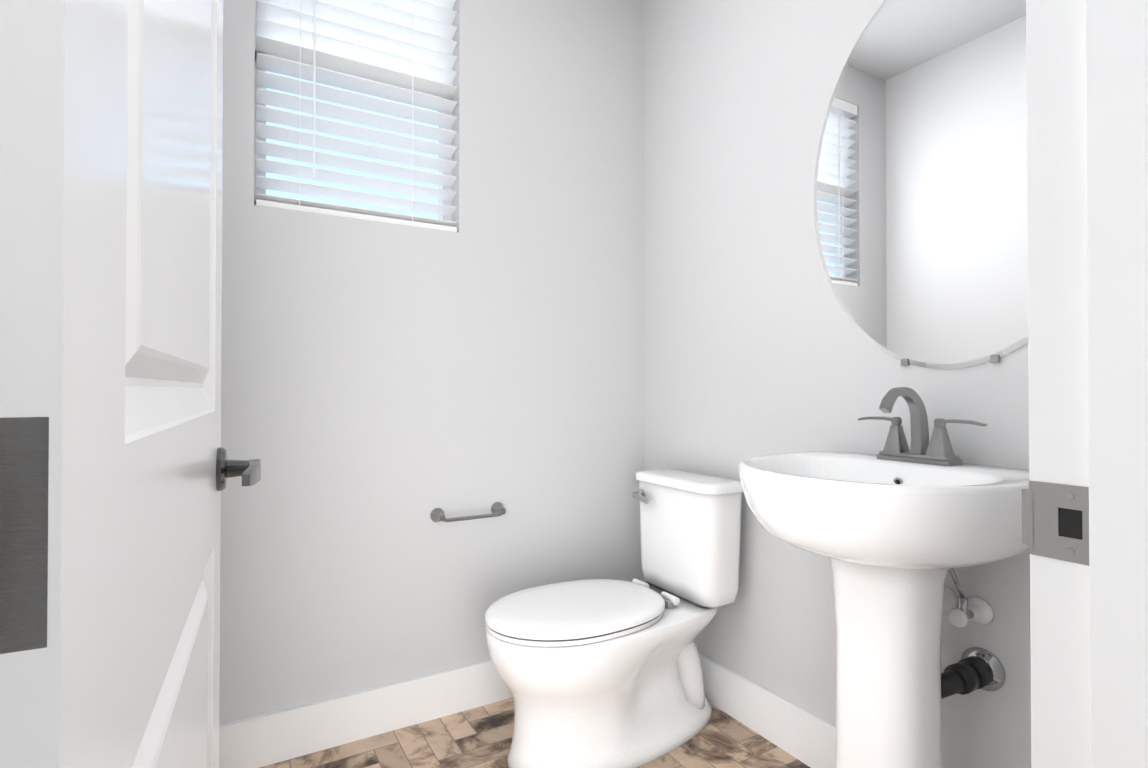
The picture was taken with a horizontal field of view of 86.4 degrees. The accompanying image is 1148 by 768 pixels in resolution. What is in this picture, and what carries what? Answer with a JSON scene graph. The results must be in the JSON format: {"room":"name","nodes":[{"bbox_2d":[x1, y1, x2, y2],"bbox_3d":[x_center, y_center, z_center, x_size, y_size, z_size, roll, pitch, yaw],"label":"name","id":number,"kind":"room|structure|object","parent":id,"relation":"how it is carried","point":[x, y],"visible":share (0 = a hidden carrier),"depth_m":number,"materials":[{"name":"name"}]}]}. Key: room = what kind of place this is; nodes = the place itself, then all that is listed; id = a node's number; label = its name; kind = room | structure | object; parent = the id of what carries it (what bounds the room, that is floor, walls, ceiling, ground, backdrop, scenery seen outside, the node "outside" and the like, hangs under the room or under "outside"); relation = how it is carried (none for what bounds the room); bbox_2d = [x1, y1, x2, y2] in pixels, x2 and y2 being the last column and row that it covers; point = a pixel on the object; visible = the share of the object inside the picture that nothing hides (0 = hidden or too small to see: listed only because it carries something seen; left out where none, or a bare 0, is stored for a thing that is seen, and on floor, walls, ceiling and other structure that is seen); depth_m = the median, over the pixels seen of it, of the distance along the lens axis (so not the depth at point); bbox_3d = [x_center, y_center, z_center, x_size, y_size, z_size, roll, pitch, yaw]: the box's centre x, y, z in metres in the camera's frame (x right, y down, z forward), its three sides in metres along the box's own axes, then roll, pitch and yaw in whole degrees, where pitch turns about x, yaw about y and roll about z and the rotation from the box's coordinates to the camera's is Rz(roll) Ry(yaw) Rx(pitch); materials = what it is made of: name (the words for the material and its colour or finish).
{"room":"bathroom","nodes":[
{"label":"bathroom","id":0,"kind":"room"},
{"bbox_2d":[219,0,643,723],"bbox_3d":[-0.450,-0.274,2.113,1.868,2.750,0.120,0,-1,-30],"label":"wall","id":1,"kind":"structure","parent":0,"point":[387,388],"depth_m":2.06,"materials":[{"name":"white paint"}]},
{"bbox_2d":[254,0,456,231],"bbox_3d":[-0.688,-0.988,1.981,0.620,0.943,0.122,0,-1,-30],"label":"window blinds","id":2,"kind":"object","parent":1,"relation":"in","point":[412,37],"depth_m":1.95,"materials":[{"name":"white plastic"}]},
{"bbox_2d":[219,659,511,767],"bbox_3d":[-0.421,1.028,2.036,1.560,0.145,0.020,0,-1,-30],"label":"baseboard","id":3,"kind":"structure","parent":1,"relation":"attached to","point":[261,740],"depth_m":1.88,"materials":[{"name":"white"}]},
{"bbox_2d":[430,502,505,521],"bbox_3d":[-0.347,0.436,2.063,0.263,0.048,0.062,0,-1,-30],"label":"toilet paper holder","id":4,"kind":"object","parent":1,"relation":"attached to","point":[498,509],"visible":1,"depth_m":2.03,"materials":[{"name":"silver metal"}]},
{"bbox_2d":[260,698,809,767],"bbox_3d":[0.626,1.109,0.253,1.868,0.050,4.395,0,-1,-30],"label":"floor","id":5,"kind":"structure","parent":0,"point":[479,737],"depth_m":1.84,"materials":[{"name":"tile"}]},
{"bbox_2d":[485,469,742,767],"bbox_3d":[0.112,0.704,1.911,0.808,0.791,0.420,0,-1,-30],"label":"toilet","id":6,"kind":"object","parent":5,"relation":"on","point":[599,673],"visible":1,"depth_m":1.81,"materials":[{"name":"ceramic"}]},
{"bbox_2d":[738,387,1028,767],"bbox_3d":[0.641,0.550,1.317,0.535,1.088,0.586,0,-1,-30],"label":"pedestal sink","id":7,"kind":"object","parent":5,"relation":"on","point":[896,529],"visible":0.96,"depth_m":1.24,"materials":[{"name":"ceramic"}]},
{"bbox_2d":[644,0,1030,767],"bbox_3d":[0.782,-0.277,1.736,0.120,2.750,1.773,0,-1,-30],"label":"wall","id":8,"kind":"structure","parent":0,"point":[756,342],"depth_m":1.90,"materials":[{"name":"white paint"}]},
{"bbox_2d":[699,653,835,767],"bbox_3d":[0.700,1.025,1.730,0.024,0.145,1.679,0,-1,-30],"label":"baseboard","id":9,"kind":"structure","parent":8,"relation":"attached to","point":[793,730],"depth_m":1.88,"materials":[{"name":"white"}]},
{"bbox_2d":[814,0,1027,368],"bbox_3d":[0.878,-0.535,1.443,0.010,1.000,0.744,0,-1,-30],"label":"mirror","id":10,"kind":"object","parent":8,"relation":"attached to","point":[920,203],"visible":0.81,"depth_m":1.47,"materials":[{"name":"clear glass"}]},
{"bbox_3d":[0.448,-0.288,0.572,1.628,2.750,0.098,0,-1,-30],"label":"wall","id":11,"kind":"structure","parent":0,"visible":0},
{"bbox_2d":[0,0,260,767],"bbox_3d":[-0.384,0.071,0.611,0.164,2.020,0.837,0,-1,-30],"label":"door","id":12,"kind":"structure","parent":11,"relation":"in","point":[118,468],"depth_m":0.32,"materials":[{"name":"white"}]},
{"bbox_2d":[1022,0,1147,767],"bbox_3d":[0.155,0.026,0.403,1.048,2.122,0.136,0,-1,-30],"label":"door frame","id":13,"kind":"structure","parent":11,"relation":"attached to","point":[1085,517],"depth_m":0.62,"materials":[{"name":"white"}]}
]}

